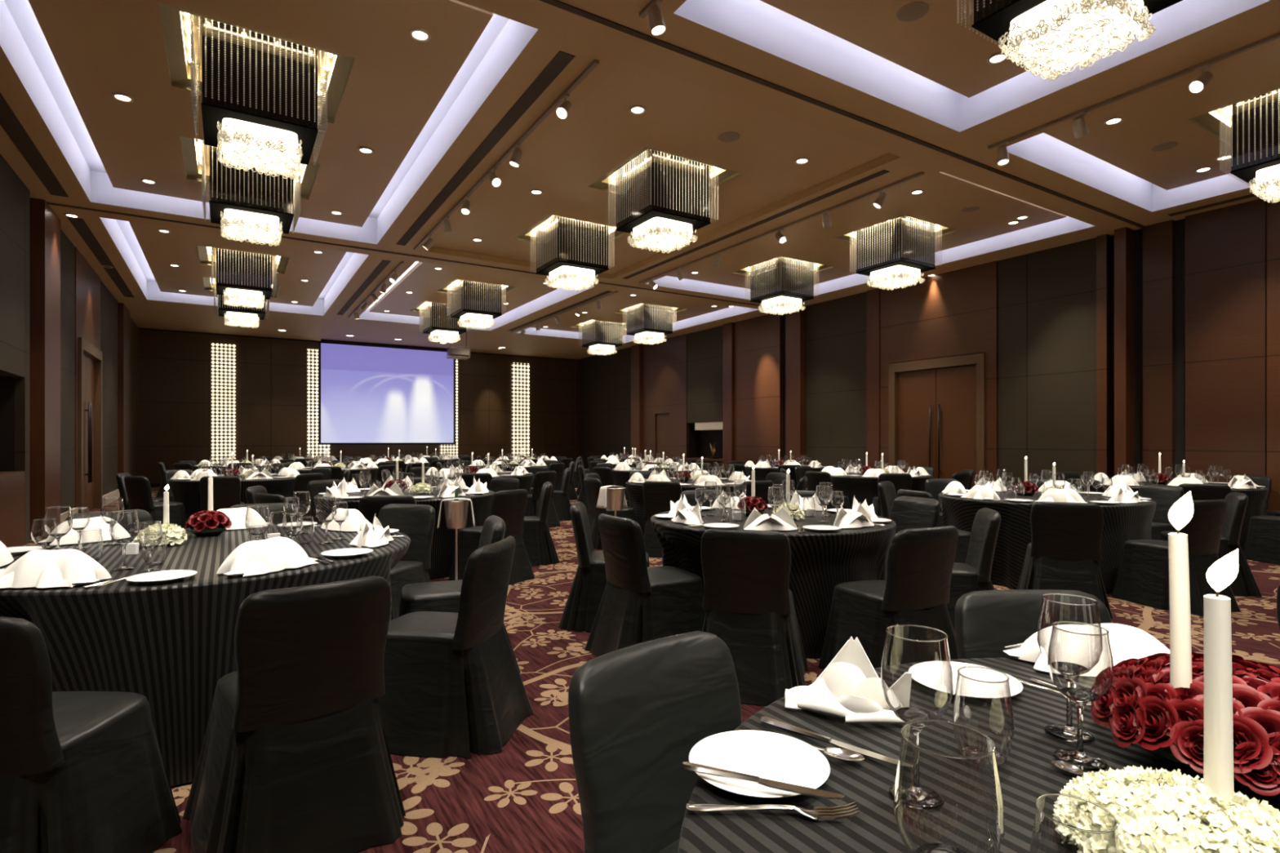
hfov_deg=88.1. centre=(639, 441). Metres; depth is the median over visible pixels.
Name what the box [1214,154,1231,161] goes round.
recessed light
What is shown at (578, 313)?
track spotlight
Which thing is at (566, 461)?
banquet chair
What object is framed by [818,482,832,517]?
wine glass
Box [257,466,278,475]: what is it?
banquet chair
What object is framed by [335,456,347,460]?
banquet chair
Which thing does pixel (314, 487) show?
banquet chair
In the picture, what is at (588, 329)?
curtain
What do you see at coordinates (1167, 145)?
ceiling speaker
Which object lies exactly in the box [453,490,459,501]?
bottle
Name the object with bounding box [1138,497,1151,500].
bread plate
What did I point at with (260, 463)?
napkin
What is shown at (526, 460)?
napkin
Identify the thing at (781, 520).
napkin
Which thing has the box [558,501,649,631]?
banquet chair
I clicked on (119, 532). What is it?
napkin
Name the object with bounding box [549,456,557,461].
napkin
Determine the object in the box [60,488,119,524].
baseboard
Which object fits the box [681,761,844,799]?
butter knife
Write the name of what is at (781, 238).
track spotlight
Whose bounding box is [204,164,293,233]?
lampshade
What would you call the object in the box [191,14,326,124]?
lampshade
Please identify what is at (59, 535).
wine glass
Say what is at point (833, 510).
bread plate
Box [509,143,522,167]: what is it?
track spotlight
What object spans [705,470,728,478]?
banquet chair
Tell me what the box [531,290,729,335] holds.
ceiling
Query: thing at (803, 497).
tumbler
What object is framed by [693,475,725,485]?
napkin
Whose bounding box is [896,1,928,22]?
ceiling speaker
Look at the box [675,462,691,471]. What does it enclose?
napkin
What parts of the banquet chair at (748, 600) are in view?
backrest, seat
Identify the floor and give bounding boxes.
[23,486,1279,852]
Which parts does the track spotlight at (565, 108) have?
arm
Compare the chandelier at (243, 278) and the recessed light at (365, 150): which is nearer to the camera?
the recessed light at (365, 150)
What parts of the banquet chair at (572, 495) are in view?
backrest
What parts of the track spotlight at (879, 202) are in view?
arm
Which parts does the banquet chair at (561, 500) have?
seat, backrest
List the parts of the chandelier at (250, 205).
lamp shade, plate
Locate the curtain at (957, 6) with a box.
[956,0,1033,64]
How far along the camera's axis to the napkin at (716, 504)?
5.29 m
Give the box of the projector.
[446,331,470,359]
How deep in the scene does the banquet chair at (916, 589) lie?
3.43 m
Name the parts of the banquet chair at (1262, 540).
seat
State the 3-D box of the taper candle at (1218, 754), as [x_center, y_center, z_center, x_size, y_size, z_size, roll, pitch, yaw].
[0.749,0.314,0.850,0.040,0.352,0.030,0,0,0]
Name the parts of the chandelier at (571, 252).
lamp shade, plate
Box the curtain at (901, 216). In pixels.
[849,216,902,271]
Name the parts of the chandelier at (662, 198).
lamp shade, plate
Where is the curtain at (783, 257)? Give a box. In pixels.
[781,257,810,294]
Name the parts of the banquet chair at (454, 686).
seat, backrest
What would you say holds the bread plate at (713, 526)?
on the banquet table at (820, 561)
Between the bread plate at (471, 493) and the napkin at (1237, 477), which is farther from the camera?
the napkin at (1237, 477)
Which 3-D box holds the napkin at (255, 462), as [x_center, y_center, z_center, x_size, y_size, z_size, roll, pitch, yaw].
[-9.010,0.473,15.701,0.393,0.122,0.229,0,0,13]
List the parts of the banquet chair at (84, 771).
backrest, seat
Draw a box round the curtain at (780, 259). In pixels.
[745,258,781,298]
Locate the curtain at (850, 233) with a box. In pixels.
[849,233,853,271]
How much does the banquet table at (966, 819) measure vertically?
0.740 m
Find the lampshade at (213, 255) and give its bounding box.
[213,254,273,298]
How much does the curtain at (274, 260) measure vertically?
0.721 m
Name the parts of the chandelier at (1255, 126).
plate, lamp shade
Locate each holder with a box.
[122,542,138,555]
[267,533,280,538]
[732,511,741,519]
[806,508,815,515]
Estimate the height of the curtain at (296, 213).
0.721 m
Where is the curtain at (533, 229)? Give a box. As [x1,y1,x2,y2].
[530,229,536,272]
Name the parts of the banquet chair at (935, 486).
backrest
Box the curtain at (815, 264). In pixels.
[814,263,817,297]
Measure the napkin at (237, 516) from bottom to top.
0.122 m
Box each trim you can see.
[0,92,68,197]
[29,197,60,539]
[46,202,761,306]
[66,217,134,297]
[117,302,130,488]
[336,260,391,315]
[395,50,574,245]
[508,290,612,330]
[538,0,1145,228]
[574,359,578,466]
[622,169,889,279]
[631,344,642,457]
[685,457,722,461]
[694,422,722,430]
[722,322,734,471]
[785,305,806,465]
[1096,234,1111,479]
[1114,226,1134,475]
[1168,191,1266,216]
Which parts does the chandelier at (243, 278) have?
lamp shade, plate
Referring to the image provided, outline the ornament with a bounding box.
[706,442,719,458]
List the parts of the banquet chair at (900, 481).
backrest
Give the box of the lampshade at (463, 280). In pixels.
[460,280,506,313]
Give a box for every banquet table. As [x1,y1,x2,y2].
[0,524,410,786]
[168,475,295,519]
[192,464,271,475]
[268,459,338,466]
[297,466,377,488]
[313,487,494,578]
[364,462,429,472]
[402,458,459,468]
[424,472,533,494]
[466,464,547,471]
[611,467,701,487]
[612,462,669,467]
[625,478,741,532]
[650,506,896,657]
[677,657,1279,852]
[745,465,825,480]
[831,472,933,509]
[937,490,1155,592]
[1102,480,1269,550]
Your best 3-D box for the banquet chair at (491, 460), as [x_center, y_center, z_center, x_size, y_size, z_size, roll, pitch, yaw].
[-3.793,0.866,17.287,0.620,0.841,0.683,0,0,33]
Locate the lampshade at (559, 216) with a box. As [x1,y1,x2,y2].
[556,216,614,264]
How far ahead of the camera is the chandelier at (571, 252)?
10.27 m
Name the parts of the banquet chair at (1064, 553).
seat, backrest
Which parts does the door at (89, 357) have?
handle, handle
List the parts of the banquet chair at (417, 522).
backrest, seat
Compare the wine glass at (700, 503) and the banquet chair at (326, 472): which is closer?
the wine glass at (700, 503)
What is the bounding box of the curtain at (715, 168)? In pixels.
[711,166,718,222]
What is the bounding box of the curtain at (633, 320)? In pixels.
[622,303,642,333]
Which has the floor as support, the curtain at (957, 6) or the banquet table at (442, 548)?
the banquet table at (442, 548)
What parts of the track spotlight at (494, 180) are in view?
arm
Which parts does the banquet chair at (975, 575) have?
seat, backrest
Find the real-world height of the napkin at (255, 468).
0.163 m
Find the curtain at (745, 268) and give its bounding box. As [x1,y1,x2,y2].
[745,267,749,300]
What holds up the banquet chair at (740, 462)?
on the floor
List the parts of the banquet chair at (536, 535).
seat, backrest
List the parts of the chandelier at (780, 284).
lamp shade, plate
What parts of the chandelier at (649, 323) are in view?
lamp shade, plate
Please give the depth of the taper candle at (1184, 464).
8.11 m
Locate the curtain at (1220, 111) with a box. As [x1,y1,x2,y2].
[1218,106,1249,186]
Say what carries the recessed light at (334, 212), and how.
in the ceiling at (384, 85)
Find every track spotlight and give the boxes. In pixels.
[354,310,359,319]
[360,301,368,311]
[370,291,378,302]
[379,281,386,293]
[389,271,398,283]
[422,235,434,250]
[443,216,451,232]
[461,196,470,214]
[488,167,501,187]
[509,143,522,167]
[519,328,525,336]
[536,322,540,330]
[554,315,560,324]
[555,93,572,119]
[575,306,582,316]
[596,298,602,309]
[648,0,666,35]
[648,277,657,289]
[675,267,684,280]
[712,253,720,266]
[775,228,786,244]
[822,210,831,227]
[872,189,887,208]
[996,142,1008,165]
[1071,111,1088,137]
[1188,63,1213,93]
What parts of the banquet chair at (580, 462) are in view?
backrest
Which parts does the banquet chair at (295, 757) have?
seat, backrest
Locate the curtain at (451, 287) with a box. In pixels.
[447,279,461,315]
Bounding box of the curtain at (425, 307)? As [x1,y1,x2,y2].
[419,301,429,331]
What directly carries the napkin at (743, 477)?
on the banquet table at (634, 491)
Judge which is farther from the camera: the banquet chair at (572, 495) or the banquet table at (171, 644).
the banquet chair at (572, 495)
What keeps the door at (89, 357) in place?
in the wall at (88, 309)
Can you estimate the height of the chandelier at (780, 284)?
0.988 m
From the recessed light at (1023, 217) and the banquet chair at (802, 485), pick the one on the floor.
the banquet chair at (802, 485)
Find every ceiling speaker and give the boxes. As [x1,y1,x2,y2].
[717,131,740,142]
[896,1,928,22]
[961,205,979,212]
[1151,142,1177,151]
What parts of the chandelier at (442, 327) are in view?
lamp shade, plate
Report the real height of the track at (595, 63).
0.029 m
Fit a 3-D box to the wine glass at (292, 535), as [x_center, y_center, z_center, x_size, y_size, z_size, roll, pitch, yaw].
[-1.626,0.436,3.099,0.085,0.204,0.085,0,0,44]
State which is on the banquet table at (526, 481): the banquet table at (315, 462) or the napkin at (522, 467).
the napkin at (522, 467)
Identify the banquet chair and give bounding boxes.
[0,616,182,852]
[64,509,153,533]
[115,472,169,510]
[124,475,187,528]
[155,462,165,497]
[164,469,193,502]
[173,462,193,471]
[178,460,197,466]
[182,576,405,852]
[199,475,244,511]
[227,462,251,469]
[229,502,297,524]
[245,467,271,473]
[245,485,312,521]
[253,493,288,503]
[257,457,272,461]
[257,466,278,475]
[272,462,290,472]
[279,459,294,462]
[286,472,324,520]
[294,458,314,467]
[306,460,312,466]
[307,479,342,524]
[310,467,331,479]
[315,466,342,479]
[331,462,347,466]
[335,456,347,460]
[341,460,352,465]
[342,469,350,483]
[343,458,357,461]
[358,495,416,524]
[360,464,395,488]
[377,462,394,467]
[377,503,435,620]
[377,535,533,758]
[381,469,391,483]
[385,460,404,472]
[391,455,404,459]
[394,472,416,479]
[398,515,520,673]
[404,462,411,472]
[408,476,440,487]
[410,466,430,476]
[426,457,438,466]
[430,459,444,469]
[436,462,443,471]
[448,458,454,467]
[448,463,466,472]
[448,488,534,585]
[454,460,471,467]
[459,456,471,463]
[459,472,492,489]
[475,465,486,469]
[482,458,495,465]
[488,477,519,492]
[497,463,518,472]
[520,458,537,464]
[521,481,559,565]
[524,471,560,528]
[528,466,548,494]
[543,460,557,467]
[548,462,564,490]
[552,467,571,520]
[555,456,566,462]
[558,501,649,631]
[560,457,573,473]
[567,461,577,499]
[568,631,742,852]
[572,457,580,488]
[576,459,583,495]
[577,464,587,510]
[578,456,589,474]
[583,476,636,549]
[584,472,629,514]
[584,513,706,656]
[587,457,598,473]
[590,455,600,458]
[590,461,603,473]
[592,458,606,462]
[592,466,629,501]
[596,462,613,468]
[620,457,631,462]
[629,470,651,479]
[631,461,648,467]
[642,480,682,557]
[644,462,662,466]
[648,467,674,477]
[671,458,681,462]
[679,461,691,465]
[680,489,726,506]
[695,462,711,470]
[700,528,808,706]
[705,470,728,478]
[707,466,724,471]
[726,464,733,479]
[728,460,744,465]
[728,463,746,475]
[738,480,773,504]
[765,472,787,504]
[777,464,800,490]
[780,467,786,473]
[784,490,835,509]
[795,466,813,490]
[796,475,807,490]
[805,471,850,509]
[817,525,958,669]
[833,464,848,471]
[872,473,911,516]
[877,480,897,519]
[889,496,940,534]
[897,488,970,563]
[910,466,934,479]
[924,478,958,526]
[946,507,1000,631]
[951,471,969,489]
[955,589,1111,658]
[960,469,973,489]
[1017,501,1112,620]
[1027,479,1062,488]
[1032,474,1040,479]
[1055,471,1081,480]
[1066,478,1105,493]
[1111,499,1240,615]
[1130,472,1163,480]
[1137,484,1184,540]
[1160,491,1262,596]
[1178,483,1231,500]
[1229,475,1271,515]
[1242,515,1279,564]
[1266,510,1279,515]
[1276,584,1279,631]
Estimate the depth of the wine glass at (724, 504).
4.45 m
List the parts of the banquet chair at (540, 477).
backrest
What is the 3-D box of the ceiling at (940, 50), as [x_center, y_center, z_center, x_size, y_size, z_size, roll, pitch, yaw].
[3.510,-3.445,3.104,3.060,0.170,6.030,0,0,-32]
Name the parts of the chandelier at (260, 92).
bulb, bulb, lamp shade, plate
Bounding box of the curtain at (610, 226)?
[608,226,614,268]
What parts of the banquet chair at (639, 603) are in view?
backrest, seat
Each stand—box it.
[436,497,475,580]
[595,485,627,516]
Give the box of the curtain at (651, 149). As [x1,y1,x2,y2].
[650,149,718,219]
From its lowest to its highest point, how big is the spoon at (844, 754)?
0.011 m
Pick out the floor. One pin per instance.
(522, 797)
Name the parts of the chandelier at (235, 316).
plate, lamp shade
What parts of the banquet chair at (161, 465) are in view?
backrest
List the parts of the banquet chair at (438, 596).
seat, backrest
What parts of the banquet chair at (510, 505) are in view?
seat, backrest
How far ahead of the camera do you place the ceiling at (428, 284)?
14.53 m
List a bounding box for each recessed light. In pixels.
[63,213,79,217]
[111,93,133,102]
[140,178,156,184]
[157,229,170,233]
[168,264,180,266]
[312,250,323,253]
[329,210,342,215]
[357,146,373,154]
[408,28,431,42]
[433,266,443,270]
[471,238,482,242]
[529,189,542,195]
[628,105,646,115]
[794,157,809,164]
[910,189,924,195]
[926,274,936,276]
[986,52,1008,64]
[1006,220,1019,225]
[1015,215,1029,220]
[1103,116,1124,125]
[1194,166,1213,173]
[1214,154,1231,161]
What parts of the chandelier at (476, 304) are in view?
lamp shade, plate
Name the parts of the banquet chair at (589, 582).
backrest, seat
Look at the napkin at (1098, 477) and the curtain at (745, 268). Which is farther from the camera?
the curtain at (745, 268)
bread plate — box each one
[7,546,42,555]
[125,569,197,583]
[178,478,192,480]
[275,476,290,478]
[277,521,317,528]
[320,547,373,558]
[338,496,363,499]
[357,528,399,533]
[358,488,369,490]
[413,496,434,499]
[464,491,486,494]
[633,481,644,484]
[654,513,675,519]
[688,729,830,798]
[691,506,711,511]
[702,523,739,529]
[724,483,741,485]
[802,524,840,532]
[826,508,852,513]
[846,475,861,476]
[870,517,891,523]
[908,661,1022,698]
[946,493,964,497]
[1004,498,1033,502]
[1080,491,1103,494]
[1089,500,1120,504]
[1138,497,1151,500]
[1208,482,1228,484]
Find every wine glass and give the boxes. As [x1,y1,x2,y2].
[31,518,57,550]
[43,506,72,550]
[67,507,89,549]
[100,497,124,546]
[109,510,138,570]
[137,520,162,572]
[244,505,270,540]
[282,511,302,540]
[283,497,299,532]
[291,491,311,534]
[315,496,337,544]
[331,502,348,540]
[359,471,369,496]
[430,467,439,490]
[694,488,706,517]
[703,481,717,515]
[715,484,730,521]
[719,484,729,511]
[721,492,734,524]
[733,479,746,511]
[767,486,783,514]
[771,484,782,504]
[782,480,795,497]
[786,493,799,526]
[815,485,831,523]
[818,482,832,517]
[820,486,831,515]
[831,490,844,522]
[880,624,953,809]
[893,719,1004,852]
[996,469,1007,493]
[1001,472,1013,498]
[1036,593,1102,742]
[1047,621,1114,771]
[1053,473,1066,488]
[1082,471,1094,497]
[1090,473,1102,500]
[1101,477,1112,499]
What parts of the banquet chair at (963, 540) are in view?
backrest, seat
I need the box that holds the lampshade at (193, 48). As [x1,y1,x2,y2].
[190,14,196,141]
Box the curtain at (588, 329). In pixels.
[578,320,595,344]
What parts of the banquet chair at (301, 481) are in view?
seat, backrest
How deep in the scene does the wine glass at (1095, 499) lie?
6.09 m
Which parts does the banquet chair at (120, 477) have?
backrest, seat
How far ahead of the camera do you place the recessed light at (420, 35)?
5.46 m
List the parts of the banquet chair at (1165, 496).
seat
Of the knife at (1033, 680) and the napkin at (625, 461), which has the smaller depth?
the knife at (1033, 680)
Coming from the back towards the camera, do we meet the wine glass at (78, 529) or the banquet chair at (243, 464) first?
the banquet chair at (243, 464)
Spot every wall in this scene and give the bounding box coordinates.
[0,153,138,547]
[138,328,574,487]
[578,196,1279,511]
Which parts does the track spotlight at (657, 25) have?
arm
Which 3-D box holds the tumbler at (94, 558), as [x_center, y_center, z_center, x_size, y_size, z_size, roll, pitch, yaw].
[-2.500,0.470,3.014,0.089,0.139,0.089,0,0,11]
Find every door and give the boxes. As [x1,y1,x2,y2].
[77,337,102,513]
[656,413,669,457]
[888,352,985,488]
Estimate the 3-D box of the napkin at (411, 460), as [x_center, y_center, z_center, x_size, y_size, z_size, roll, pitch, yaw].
[-5.647,0.452,16.221,0.222,0.163,0.368,0,0,26]
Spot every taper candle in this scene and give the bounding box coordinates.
[163,484,168,526]
[208,471,213,511]
[231,453,233,467]
[251,455,253,470]
[395,457,398,479]
[422,460,424,483]
[487,453,488,467]
[682,453,684,471]
[701,456,702,474]
[751,465,755,496]
[786,469,790,504]
[866,453,867,466]
[881,453,883,467]
[1024,456,1027,481]
[1052,462,1055,486]
[1158,453,1160,473]
[1168,491,1193,688]
[1182,460,1185,476]
[1203,548,1238,803]
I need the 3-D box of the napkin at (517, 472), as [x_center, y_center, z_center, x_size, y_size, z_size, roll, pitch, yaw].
[-1.945,0.452,10.550,0.223,0.163,0.368,0,0,8]
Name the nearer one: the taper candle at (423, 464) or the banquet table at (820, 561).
the banquet table at (820, 561)
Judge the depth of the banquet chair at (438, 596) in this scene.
3.60 m
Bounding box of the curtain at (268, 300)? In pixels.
[266,299,269,318]
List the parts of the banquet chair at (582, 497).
backrest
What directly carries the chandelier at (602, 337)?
hanging from the ceiling at (611, 310)
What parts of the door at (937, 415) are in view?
handle, handle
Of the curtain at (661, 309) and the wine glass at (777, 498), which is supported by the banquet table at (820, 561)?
the wine glass at (777, 498)
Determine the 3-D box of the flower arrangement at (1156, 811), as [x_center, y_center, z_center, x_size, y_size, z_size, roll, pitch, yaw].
[0.697,0.489,0.842,0.294,0.103,0.296,0,0,5]
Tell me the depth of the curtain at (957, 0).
4.39 m
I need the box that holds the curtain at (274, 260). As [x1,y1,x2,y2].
[272,255,276,297]
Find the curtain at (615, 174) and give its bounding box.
[608,173,615,229]
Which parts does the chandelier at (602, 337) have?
lamp shade, plate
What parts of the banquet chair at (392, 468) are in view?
seat, backrest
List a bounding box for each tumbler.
[78,528,103,559]
[142,532,167,565]
[246,525,267,542]
[269,511,286,536]
[295,515,314,543]
[719,497,731,516]
[733,500,746,521]
[802,497,815,516]
[952,666,1014,767]
[1030,793,1121,852]
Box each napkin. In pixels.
[0,541,13,566]
[0,549,111,588]
[36,516,130,545]
[170,470,191,479]
[189,471,217,480]
[190,468,213,476]
[196,460,213,466]
[216,507,268,529]
[216,537,319,577]
[220,457,228,464]
[222,460,239,466]
[238,465,259,475]
[244,467,272,479]
[253,458,265,464]
[257,458,271,466]
[270,459,280,464]
[273,456,283,460]
[277,467,291,475]
[285,468,299,477]
[288,462,302,470]
[289,462,305,468]
[293,456,304,460]
[313,463,330,467]
[315,459,333,466]
[316,455,328,461]
[320,508,373,531]
[323,480,348,497]
[337,477,360,492]
[347,461,359,466]
[349,461,366,469]
[349,513,393,547]
[359,457,368,463]
[366,462,377,467]
[366,480,404,495]
[374,458,389,463]
[382,475,413,488]
[404,456,415,463]
[408,457,419,462]
[418,457,428,462]
[425,466,438,475]
[433,468,457,476]
[437,480,466,497]
[439,474,469,488]
[441,453,451,459]
[448,464,462,473]
[451,454,458,458]
[466,476,488,492]
[470,459,484,465]
[470,460,480,466]
[475,468,499,476]
[484,465,503,472]
[491,461,505,465]
[510,465,525,475]
[514,457,523,462]
[516,466,528,472]
[520,459,535,465]
[522,459,533,466]
[535,460,546,466]
[537,456,546,461]
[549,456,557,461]
[605,458,617,463]
[606,455,616,459]
[613,463,631,470]
[623,458,635,464]
[627,472,644,482]
[635,460,649,467]
[640,464,659,471]
[645,474,671,481]
[648,469,666,478]
[651,457,662,463]
[664,458,673,463]
[667,462,681,468]
[668,493,693,514]
[671,501,703,524]
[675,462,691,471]
[689,462,700,469]
[690,470,710,479]
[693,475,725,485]
[711,490,746,508]
[728,471,742,480]
[733,470,750,483]
[743,504,797,530]
[744,460,755,466]
[755,461,771,467]
[783,460,796,465]
[784,636,911,723]
[786,462,800,465]
[790,491,825,511]
[808,460,822,466]
[810,460,822,467]
[821,466,834,472]
[828,467,847,475]
[833,502,874,528]
[844,463,861,472]
[850,495,878,518]
[862,468,885,477]
[884,466,904,473]
[906,466,920,476]
[915,466,928,474]
[941,480,966,493]
[960,484,999,500]
[976,476,1007,491]
[1002,622,1169,676]
[1035,488,1086,502]
[1038,480,1079,493]
[1091,472,1109,482]
[1102,484,1142,497]
[1103,475,1139,485]
[1107,482,1141,503]
[1120,469,1146,481]
[1168,477,1203,485]
[1174,472,1209,483]
[1227,475,1257,485]
[1228,474,1256,488]
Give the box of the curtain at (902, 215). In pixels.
[902,215,942,266]
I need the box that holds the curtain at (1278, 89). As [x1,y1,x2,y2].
[1219,88,1279,169]
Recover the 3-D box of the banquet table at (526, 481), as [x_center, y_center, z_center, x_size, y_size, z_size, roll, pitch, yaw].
[-2.609,0.910,10.740,1.760,0.740,1.760,0,0,-32]
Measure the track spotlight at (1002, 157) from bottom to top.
0.212 m
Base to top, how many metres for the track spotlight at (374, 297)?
0.220 m
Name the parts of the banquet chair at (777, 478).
seat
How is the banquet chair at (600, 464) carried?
on the floor
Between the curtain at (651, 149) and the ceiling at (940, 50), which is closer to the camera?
the ceiling at (940, 50)
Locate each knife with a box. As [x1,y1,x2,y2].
[26,544,61,547]
[83,573,137,588]
[308,556,329,564]
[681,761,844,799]
[760,715,913,768]
[1030,677,1062,690]
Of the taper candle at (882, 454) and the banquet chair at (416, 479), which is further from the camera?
the taper candle at (882, 454)
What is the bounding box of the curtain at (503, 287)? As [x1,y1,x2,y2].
[502,287,506,315]
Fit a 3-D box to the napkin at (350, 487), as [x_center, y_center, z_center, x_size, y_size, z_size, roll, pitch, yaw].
[-3.085,0.452,6.987,0.223,0.163,0.368,0,0,9]
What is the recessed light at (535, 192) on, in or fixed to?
in the ceiling at (572, 166)
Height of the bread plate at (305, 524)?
0.018 m
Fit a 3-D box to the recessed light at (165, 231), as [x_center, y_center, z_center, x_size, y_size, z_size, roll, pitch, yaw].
[-7.591,-3.354,10.553,0.176,0.012,0.176,0,0,-32]
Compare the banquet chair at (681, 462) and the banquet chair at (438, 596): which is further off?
the banquet chair at (681, 462)
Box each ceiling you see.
[0,0,1279,359]
[27,0,493,226]
[128,221,346,306]
[368,262,556,316]
[431,59,888,274]
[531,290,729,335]
[666,171,1066,288]
[760,0,1031,97]
[1044,43,1279,190]
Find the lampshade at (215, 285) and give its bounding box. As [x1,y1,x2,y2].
[215,284,266,319]
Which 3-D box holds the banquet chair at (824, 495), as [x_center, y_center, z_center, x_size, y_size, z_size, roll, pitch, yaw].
[1.436,0.866,5.752,0.620,0.841,0.683,0,0,26]
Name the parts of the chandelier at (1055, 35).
lamp shade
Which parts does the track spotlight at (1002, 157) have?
arm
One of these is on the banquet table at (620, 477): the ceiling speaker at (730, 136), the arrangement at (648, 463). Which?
the arrangement at (648, 463)
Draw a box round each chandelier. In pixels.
[183,12,332,178]
[197,139,302,246]
[208,247,278,308]
[213,278,269,328]
[419,301,469,343]
[447,279,506,328]
[529,214,614,291]
[578,320,624,355]
[608,149,718,253]
[622,303,676,344]
[745,256,817,315]
[849,215,942,290]
[956,0,1182,80]
[1218,88,1279,203]
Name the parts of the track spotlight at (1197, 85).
arm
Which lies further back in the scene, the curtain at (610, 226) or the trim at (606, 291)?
the trim at (606, 291)
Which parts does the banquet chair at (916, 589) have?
seat, backrest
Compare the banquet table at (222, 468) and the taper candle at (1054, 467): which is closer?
the taper candle at (1054, 467)
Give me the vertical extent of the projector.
0.828 m
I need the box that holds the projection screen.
[317,339,456,444]
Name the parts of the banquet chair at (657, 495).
backrest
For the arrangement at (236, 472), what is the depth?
9.81 m
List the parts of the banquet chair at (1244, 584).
seat, backrest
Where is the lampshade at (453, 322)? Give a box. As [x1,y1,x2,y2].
[429,302,462,328]
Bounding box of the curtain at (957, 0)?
[957,0,991,22]
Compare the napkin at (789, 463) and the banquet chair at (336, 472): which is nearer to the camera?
the banquet chair at (336, 472)
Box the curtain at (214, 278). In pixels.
[213,278,215,314]
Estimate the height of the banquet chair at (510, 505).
0.841 m
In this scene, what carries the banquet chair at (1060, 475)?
on the floor
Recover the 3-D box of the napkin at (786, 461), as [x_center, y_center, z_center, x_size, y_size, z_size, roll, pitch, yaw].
[3.357,0.473,14.694,0.393,0.122,0.229,0,0,26]
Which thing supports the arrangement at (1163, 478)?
on the banquet table at (1257, 497)
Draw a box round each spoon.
[809,744,864,761]
[1052,760,1084,775]
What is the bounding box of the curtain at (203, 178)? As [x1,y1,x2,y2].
[201,140,205,218]
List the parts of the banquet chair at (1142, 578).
seat, backrest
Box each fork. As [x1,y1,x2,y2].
[95,571,147,586]
[310,553,335,562]
[686,801,859,819]
[1014,677,1091,706]
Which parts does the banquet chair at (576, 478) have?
backrest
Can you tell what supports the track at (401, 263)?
attached to the ceiling at (757, 38)
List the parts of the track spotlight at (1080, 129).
arm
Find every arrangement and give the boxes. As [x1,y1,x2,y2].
[132,522,187,546]
[184,510,231,536]
[222,467,239,476]
[241,470,257,477]
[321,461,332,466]
[333,462,346,468]
[384,457,392,461]
[384,479,407,492]
[409,482,432,493]
[464,465,478,473]
[509,461,518,464]
[644,462,653,466]
[657,463,668,467]
[674,471,691,481]
[693,473,706,481]
[737,495,768,516]
[771,502,804,519]
[773,460,783,466]
[859,465,872,474]
[880,467,890,473]
[1012,480,1038,496]
[1041,485,1063,494]
[1052,764,1279,852]
[1089,651,1279,795]
[1149,472,1171,484]
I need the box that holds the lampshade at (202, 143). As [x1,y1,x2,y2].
[202,142,300,211]
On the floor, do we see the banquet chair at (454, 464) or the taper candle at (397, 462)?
the banquet chair at (454, 464)
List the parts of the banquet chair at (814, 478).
backrest, seat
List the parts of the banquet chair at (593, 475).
backrest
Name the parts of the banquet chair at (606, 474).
backrest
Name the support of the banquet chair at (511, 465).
on the floor
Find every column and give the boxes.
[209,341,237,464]
[305,348,331,457]
[439,359,459,457]
[511,362,531,459]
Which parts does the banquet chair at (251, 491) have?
backrest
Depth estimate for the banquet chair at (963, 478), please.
9.51 m
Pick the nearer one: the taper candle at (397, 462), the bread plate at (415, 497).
the bread plate at (415, 497)
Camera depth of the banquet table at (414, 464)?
16.21 m
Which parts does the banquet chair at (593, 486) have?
backrest, seat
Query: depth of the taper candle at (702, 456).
8.73 m
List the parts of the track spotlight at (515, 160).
arm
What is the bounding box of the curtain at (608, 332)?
[597,320,624,343]
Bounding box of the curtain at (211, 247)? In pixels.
[211,247,213,292]
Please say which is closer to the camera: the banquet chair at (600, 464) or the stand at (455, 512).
the stand at (455, 512)
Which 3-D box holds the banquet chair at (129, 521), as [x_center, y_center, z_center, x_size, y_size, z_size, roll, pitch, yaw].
[-3.201,0.866,4.079,0.683,0.841,0.620,0,0,36]
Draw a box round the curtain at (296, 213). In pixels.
[293,165,301,233]
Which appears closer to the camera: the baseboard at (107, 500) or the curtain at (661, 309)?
the baseboard at (107, 500)
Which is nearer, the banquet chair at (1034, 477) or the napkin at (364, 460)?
the banquet chair at (1034, 477)
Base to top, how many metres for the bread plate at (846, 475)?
0.018 m
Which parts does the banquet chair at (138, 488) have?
backrest, seat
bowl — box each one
[190,526,226,536]
[675,477,689,481]
[740,509,764,516]
[1015,490,1035,496]
[1151,480,1168,484]
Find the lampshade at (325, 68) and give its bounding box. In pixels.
[314,52,328,164]
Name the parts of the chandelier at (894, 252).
lamp shade, plate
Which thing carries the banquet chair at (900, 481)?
on the floor
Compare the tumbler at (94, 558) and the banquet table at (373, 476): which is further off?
the banquet table at (373, 476)
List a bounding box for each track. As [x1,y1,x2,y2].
[347,261,404,318]
[413,59,599,250]
[510,290,617,333]
[638,171,924,284]
[639,0,654,18]
[987,32,1279,149]
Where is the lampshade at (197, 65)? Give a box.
[196,65,314,164]
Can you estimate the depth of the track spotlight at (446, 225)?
9.33 m
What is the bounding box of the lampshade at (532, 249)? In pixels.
[529,215,556,271]
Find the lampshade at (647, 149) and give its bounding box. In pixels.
[608,149,650,227]
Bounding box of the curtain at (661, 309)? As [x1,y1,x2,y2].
[643,303,676,331]
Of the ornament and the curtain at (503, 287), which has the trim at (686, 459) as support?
the ornament

